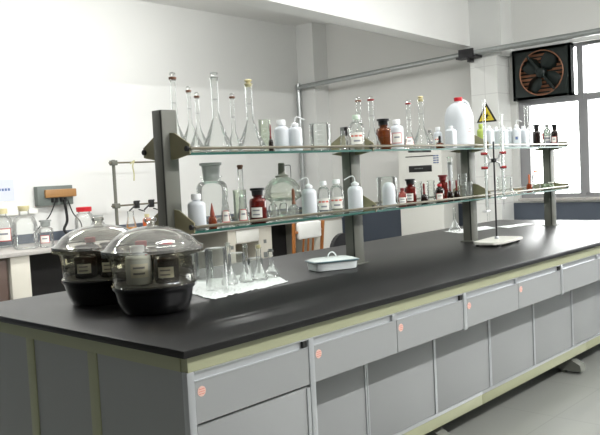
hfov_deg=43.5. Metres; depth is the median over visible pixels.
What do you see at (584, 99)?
window
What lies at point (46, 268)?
panel
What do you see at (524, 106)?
cylinder
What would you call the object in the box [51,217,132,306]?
desiccator
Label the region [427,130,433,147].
bottle
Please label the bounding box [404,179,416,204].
bottle
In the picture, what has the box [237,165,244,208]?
cylinder
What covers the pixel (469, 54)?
pipe
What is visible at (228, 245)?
flask
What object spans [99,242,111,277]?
bottle
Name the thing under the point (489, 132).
plastic bottle
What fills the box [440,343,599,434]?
floor
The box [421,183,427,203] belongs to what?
dropper bottle
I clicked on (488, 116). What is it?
warning sign
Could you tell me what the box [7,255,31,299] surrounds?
table leg
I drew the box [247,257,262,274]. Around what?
beaker
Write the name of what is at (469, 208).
post
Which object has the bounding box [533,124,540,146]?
bottle
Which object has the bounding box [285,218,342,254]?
base cabinet
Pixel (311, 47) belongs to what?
column
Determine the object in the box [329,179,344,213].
bottle
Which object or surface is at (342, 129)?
switch box
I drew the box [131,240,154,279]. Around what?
bottle
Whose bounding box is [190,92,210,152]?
flask
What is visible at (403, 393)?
base cabinet
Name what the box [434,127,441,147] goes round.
plastic bottle
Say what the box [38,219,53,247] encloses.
bottle
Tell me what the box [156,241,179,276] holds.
bottle
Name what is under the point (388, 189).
plastic bottle
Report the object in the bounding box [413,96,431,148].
flask
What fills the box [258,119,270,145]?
beaker
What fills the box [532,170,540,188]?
bottle
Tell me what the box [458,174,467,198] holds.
beaker
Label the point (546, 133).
bottle
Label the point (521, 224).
paper sheet
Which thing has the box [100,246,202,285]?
bowl
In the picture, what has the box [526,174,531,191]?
dropper bottle
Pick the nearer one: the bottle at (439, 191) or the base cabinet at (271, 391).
the base cabinet at (271, 391)
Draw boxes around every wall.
[0,0,301,245]
[326,0,599,241]
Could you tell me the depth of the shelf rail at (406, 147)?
3.59 m
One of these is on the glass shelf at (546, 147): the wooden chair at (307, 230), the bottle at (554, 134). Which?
the bottle at (554, 134)
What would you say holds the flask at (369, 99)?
on the glass shelf at (375, 151)
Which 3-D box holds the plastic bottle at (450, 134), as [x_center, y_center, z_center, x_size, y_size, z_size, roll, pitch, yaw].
[0.879,-0.468,4.381,0.053,0.129,0.053,0,4,43]
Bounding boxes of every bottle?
[0,209,12,247]
[12,205,38,249]
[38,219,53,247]
[74,244,97,278]
[85,237,100,274]
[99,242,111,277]
[125,245,151,285]
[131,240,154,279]
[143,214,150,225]
[154,244,179,283]
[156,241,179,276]
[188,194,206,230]
[208,203,216,228]
[249,188,266,222]
[268,125,273,150]
[268,200,277,221]
[274,120,289,150]
[279,199,287,219]
[289,117,304,150]
[289,188,298,218]
[298,177,316,216]
[317,181,330,215]
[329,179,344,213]
[344,176,362,211]
[349,115,364,149]
[376,118,391,148]
[382,182,395,207]
[390,119,403,148]
[398,188,406,206]
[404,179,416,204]
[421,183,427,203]
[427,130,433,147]
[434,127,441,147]
[435,184,443,201]
[436,136,443,147]
[437,175,448,198]
[445,126,456,147]
[447,180,452,200]
[454,180,459,199]
[477,124,482,138]
[486,126,494,146]
[493,127,497,146]
[497,126,508,146]
[507,127,512,146]
[512,120,521,146]
[520,126,529,146]
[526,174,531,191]
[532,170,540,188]
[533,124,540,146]
[543,124,550,146]
[551,124,558,145]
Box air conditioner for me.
[398,152,458,235]
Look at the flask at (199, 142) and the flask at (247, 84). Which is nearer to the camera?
the flask at (199, 142)
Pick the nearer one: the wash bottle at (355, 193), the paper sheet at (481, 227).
the wash bottle at (355, 193)
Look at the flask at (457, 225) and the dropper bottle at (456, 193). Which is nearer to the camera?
the dropper bottle at (456, 193)
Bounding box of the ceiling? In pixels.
[138,0,329,25]
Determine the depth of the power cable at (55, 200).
7.33 m
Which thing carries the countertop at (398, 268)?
on the bench
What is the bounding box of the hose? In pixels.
[130,160,134,180]
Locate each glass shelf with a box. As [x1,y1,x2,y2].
[182,150,372,157]
[193,210,374,233]
[331,148,487,154]
[377,197,489,211]
[481,146,566,150]
[490,188,567,198]
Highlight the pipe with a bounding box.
[296,28,599,191]
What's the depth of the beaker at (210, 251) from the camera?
3.61 m
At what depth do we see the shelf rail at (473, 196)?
3.65 m
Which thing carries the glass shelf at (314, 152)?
attached to the post at (166, 147)
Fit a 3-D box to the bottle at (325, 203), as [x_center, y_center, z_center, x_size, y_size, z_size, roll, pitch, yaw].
[0.113,-0.093,3.607,0.066,0.164,0.066,0,4,43]
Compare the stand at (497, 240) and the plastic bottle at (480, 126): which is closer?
the stand at (497, 240)
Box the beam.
[224,0,469,49]
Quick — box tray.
[305,251,358,271]
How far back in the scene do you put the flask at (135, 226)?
7.50 m
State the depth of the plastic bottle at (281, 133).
3.42 m
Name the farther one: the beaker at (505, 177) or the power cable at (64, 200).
the power cable at (64, 200)
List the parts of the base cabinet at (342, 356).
door, drawer pull, drawer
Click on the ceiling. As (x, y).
(214, 6)
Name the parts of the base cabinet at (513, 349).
door, drawer pull, drawer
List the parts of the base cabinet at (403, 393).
door, drawer pull, drawer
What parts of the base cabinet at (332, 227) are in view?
door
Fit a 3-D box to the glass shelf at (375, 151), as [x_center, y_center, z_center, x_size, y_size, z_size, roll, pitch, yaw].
[0.662,-0.384,4.332,0.288,0.010,1.174,0,4,43]
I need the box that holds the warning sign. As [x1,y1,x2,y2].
[477,103,496,122]
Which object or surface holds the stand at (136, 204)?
on the countertop at (7, 252)
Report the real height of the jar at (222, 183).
0.271 m
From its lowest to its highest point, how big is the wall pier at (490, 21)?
0.800 m
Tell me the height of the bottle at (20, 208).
0.378 m
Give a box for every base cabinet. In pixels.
[0,258,9,301]
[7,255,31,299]
[192,226,271,268]
[194,337,317,434]
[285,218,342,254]
[313,313,397,434]
[368,292,467,434]
[435,277,518,411]
[490,264,563,384]
[534,254,598,363]
[572,253,599,344]
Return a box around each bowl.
[51,245,132,277]
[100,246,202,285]
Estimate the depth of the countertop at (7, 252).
6.73 m
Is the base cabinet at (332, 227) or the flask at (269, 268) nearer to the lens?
the flask at (269, 268)
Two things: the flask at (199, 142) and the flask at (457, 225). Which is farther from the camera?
the flask at (457, 225)
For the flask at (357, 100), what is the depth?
4.10 m
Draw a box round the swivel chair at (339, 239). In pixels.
[330,233,345,246]
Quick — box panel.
[29,224,286,295]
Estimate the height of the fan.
0.540 m
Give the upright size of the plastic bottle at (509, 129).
0.144 m
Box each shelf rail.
[190,143,569,149]
[192,147,444,151]
[194,185,570,228]
[206,187,525,221]
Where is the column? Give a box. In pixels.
[295,22,333,211]
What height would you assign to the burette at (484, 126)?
0.735 m
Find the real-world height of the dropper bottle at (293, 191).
0.141 m
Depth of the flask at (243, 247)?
3.42 m
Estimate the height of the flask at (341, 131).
0.098 m
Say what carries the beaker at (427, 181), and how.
on the glass shelf at (474, 198)
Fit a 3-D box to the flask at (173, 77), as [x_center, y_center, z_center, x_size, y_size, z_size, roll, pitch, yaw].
[-0.525,-0.434,3.149,0.114,0.346,0.114,0,4,43]
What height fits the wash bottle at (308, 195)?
0.187 m
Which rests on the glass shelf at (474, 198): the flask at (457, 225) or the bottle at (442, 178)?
the bottle at (442, 178)
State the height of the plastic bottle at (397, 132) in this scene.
0.163 m
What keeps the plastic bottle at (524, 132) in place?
on the glass shelf at (546, 147)
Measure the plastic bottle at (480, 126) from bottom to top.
0.157 m
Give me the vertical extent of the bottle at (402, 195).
0.100 m
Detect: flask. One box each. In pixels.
[126,211,136,228]
[168,72,183,137]
[183,86,203,152]
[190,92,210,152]
[204,72,231,151]
[220,196,232,226]
[221,243,237,285]
[226,93,243,151]
[237,195,250,224]
[238,79,265,151]
[239,244,254,282]
[251,245,268,280]
[263,249,279,277]
[339,131,348,149]
[355,97,366,138]
[367,96,381,148]
[404,100,416,148]
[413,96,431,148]
[449,207,460,231]
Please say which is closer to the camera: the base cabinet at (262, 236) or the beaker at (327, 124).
the beaker at (327, 124)
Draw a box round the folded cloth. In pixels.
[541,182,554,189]
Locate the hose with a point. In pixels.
(133, 161)
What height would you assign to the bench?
0.826 m
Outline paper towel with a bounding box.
[193,273,287,298]
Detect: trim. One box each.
[511,34,599,52]
[518,197,599,200]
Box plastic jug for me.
[444,97,474,147]
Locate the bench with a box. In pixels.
[0,246,599,434]
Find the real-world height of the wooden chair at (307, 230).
0.866 m
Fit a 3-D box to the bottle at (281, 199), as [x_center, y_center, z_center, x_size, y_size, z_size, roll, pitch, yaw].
[-0.074,-0.036,3.374,0.040,0.096,0.040,0,4,43]
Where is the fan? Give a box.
[512,42,574,101]
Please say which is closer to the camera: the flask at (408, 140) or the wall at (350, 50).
the flask at (408, 140)
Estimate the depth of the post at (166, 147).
3.00 m
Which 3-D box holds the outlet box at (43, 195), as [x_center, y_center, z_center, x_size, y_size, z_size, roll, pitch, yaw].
[-2.402,-0.217,7.403,0.100,0.190,0.405,0,4,43]
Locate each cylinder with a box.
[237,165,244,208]
[447,157,453,197]
[524,106,527,128]
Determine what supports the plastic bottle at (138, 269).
on the desiccator at (152, 299)
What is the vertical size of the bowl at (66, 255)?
0.122 m
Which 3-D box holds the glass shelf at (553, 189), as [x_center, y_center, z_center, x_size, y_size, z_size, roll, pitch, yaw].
[1.477,-0.168,5.219,0.288,0.010,1.174,0,4,43]
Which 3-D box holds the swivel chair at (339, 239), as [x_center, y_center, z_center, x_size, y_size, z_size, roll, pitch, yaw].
[0.556,0.516,6.870,0.464,0.752,0.443,0,4,43]
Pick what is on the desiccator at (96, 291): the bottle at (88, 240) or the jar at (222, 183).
the bottle at (88, 240)
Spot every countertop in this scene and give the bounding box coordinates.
[0,216,342,258]
[0,220,599,358]
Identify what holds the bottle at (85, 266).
on the desiccator at (96, 291)
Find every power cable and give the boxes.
[31,200,56,236]
[63,199,68,233]
[67,199,81,226]
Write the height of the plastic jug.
0.308 m
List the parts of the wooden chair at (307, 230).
leg, backrest, leg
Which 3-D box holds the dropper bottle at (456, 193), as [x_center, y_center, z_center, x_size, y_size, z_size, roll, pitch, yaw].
[0.933,-0.165,4.485,0.034,0.123,0.035,0,4,43]
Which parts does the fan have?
fan blade, fan blade, motor, backing plate, fan blade, fan blade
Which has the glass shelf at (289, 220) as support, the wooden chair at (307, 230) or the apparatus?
the apparatus
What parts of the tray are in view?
lid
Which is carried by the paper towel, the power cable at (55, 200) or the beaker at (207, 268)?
the beaker at (207, 268)
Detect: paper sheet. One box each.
[445,226,493,232]
[498,223,532,227]
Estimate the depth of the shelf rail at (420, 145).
3.63 m
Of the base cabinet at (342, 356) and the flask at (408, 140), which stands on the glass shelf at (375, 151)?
the flask at (408, 140)
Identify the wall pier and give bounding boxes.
[466,0,511,56]
[470,55,513,222]
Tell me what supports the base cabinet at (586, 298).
on the bench
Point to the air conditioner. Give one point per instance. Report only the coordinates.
(423, 167)
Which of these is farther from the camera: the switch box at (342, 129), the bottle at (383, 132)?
the switch box at (342, 129)
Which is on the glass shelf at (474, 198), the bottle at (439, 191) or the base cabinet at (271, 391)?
the bottle at (439, 191)
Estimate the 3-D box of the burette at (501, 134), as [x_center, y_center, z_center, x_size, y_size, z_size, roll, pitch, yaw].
[1.226,-0.339,4.562,0.032,0.570,0.060,0,4,43]
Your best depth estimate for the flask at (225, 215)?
3.15 m
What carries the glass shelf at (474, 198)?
attached to the post at (350, 162)
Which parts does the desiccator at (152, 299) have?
knob, lid, perforated plate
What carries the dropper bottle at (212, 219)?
on the glass shelf at (289, 220)
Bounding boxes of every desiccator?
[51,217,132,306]
[100,217,202,315]
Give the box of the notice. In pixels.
[0,179,14,200]
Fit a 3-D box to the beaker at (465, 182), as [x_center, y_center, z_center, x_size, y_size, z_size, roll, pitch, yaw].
[1.019,-0.165,4.549,0.042,0.103,0.042,0,4,43]
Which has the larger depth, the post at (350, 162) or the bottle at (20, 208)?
the bottle at (20, 208)
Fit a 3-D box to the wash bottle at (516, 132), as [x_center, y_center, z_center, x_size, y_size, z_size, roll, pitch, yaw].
[1.472,-0.570,5.113,0.058,0.188,0.057,0,4,43]
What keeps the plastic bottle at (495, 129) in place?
on the glass shelf at (546, 147)
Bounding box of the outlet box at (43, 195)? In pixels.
[34,185,76,205]
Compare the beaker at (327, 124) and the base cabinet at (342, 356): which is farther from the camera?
the beaker at (327, 124)
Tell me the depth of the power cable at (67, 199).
7.50 m
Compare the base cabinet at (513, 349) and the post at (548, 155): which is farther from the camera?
the post at (548, 155)
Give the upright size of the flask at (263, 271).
0.165 m
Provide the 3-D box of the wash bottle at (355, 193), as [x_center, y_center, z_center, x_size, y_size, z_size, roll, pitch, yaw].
[0.274,-0.119,3.763,0.078,0.182,0.075,0,4,43]
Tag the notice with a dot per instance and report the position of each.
(6, 186)
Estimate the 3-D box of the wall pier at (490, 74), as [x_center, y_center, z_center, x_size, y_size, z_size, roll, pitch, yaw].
[2.154,-0.511,8.384,0.320,2.500,0.278,0,4,43]
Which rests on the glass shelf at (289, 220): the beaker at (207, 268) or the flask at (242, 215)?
the flask at (242, 215)
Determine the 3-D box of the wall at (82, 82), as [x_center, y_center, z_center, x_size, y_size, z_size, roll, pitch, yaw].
[-3.264,-0.538,6.686,0.200,3.300,10.478,0,4,43]
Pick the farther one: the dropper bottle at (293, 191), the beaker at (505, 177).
the beaker at (505, 177)
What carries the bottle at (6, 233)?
on the countertop at (7, 252)
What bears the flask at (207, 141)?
on the glass shelf at (314, 152)
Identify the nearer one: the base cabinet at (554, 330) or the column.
the base cabinet at (554, 330)
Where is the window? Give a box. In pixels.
[518,39,599,197]
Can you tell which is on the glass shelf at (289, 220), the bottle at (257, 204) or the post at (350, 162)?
the bottle at (257, 204)
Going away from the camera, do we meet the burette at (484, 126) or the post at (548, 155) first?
the burette at (484, 126)
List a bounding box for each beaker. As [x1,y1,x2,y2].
[195,250,213,278]
[204,247,228,288]
[228,252,246,278]
[232,189,246,220]
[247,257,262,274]
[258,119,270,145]
[309,122,330,150]
[376,176,397,205]
[427,181,434,199]
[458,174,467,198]
[465,182,471,198]
[505,177,511,193]
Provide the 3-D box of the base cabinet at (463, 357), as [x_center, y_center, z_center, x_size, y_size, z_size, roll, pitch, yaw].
[0.677,0.596,3.742,0.664,0.576,0.534,0,4,43]
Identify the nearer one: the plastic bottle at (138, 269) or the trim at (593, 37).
the plastic bottle at (138, 269)
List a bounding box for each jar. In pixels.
[75,206,93,242]
[196,162,228,224]
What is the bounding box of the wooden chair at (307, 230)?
[292,220,324,253]
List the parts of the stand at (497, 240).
rod, plate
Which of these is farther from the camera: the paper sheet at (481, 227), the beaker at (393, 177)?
the paper sheet at (481, 227)
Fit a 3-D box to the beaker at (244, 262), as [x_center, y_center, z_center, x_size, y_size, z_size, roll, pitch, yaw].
[-0.295,0.228,3.529,0.090,0.126,0.090,0,4,43]
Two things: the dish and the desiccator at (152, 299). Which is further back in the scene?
the dish
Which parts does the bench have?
panel, panel, rail, panel, corner post, rail, rail trim, rail, rail, rail trim, rail trim, rail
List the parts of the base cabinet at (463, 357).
door, drawer pull, drawer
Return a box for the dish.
[512,188,525,192]
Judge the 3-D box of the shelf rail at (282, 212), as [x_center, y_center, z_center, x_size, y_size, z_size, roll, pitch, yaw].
[0.567,-0.098,4.455,0.007,0.012,3.568,0,4,43]
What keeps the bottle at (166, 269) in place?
on the desiccator at (152, 299)
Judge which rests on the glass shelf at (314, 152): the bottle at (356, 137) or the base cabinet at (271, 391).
the bottle at (356, 137)
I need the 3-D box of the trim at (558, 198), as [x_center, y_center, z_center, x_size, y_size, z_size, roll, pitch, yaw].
[4.174,-0.200,6.852,4.570,0.030,0.250,0,4,43]
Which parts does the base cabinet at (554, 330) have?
door, drawer pull, drawer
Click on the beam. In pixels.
(441, 23)
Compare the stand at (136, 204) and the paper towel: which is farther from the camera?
the stand at (136, 204)
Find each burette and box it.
[481,100,490,221]
[499,114,505,204]
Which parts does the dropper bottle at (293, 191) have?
rubber bulb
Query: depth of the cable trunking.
7.14 m
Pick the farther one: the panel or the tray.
the panel
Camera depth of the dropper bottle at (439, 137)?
4.32 m
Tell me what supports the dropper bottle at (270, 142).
on the glass shelf at (314, 152)
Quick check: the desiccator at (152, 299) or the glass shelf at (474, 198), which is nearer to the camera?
the desiccator at (152, 299)
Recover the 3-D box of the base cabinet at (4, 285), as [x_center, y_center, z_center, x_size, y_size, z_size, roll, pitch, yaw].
[-2.913,0.745,6.185,0.618,0.763,0.820,0,4,43]
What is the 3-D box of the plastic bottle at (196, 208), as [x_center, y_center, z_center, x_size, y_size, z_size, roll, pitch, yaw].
[-0.413,-0.022,3.013,0.072,0.145,0.072,0,4,43]
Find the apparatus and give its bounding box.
[264,163,300,216]
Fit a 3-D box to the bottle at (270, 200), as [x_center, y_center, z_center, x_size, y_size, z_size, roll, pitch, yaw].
[-0.120,-0.030,3.325,0.040,0.095,0.040,0,4,43]
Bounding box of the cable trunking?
[0,208,37,215]
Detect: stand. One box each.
[109,160,157,225]
[474,141,522,246]
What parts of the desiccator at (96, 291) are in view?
perforated plate, lid, knob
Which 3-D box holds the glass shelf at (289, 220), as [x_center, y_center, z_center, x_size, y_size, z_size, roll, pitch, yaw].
[-0.121,0.014,3.480,0.288,0.010,1.174,0,4,43]
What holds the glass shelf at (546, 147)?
attached to the post at (469, 208)
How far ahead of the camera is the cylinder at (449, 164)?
4.67 m
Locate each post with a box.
[142,110,196,267]
[327,135,376,264]
[452,135,490,241]
[530,141,568,225]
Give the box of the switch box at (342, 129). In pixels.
[340,127,348,135]
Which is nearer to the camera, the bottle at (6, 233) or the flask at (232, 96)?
the flask at (232, 96)
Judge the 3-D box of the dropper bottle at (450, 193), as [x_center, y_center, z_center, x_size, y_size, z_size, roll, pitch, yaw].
[0.883,-0.159,4.431,0.034,0.123,0.035,0,4,43]
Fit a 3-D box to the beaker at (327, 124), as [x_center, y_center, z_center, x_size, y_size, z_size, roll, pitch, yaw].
[0.098,-0.387,3.620,0.108,0.131,0.108,0,4,43]
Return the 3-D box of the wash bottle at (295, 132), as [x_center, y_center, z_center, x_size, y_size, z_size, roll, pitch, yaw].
[-0.021,-0.384,3.459,0.067,0.159,0.065,0,4,43]

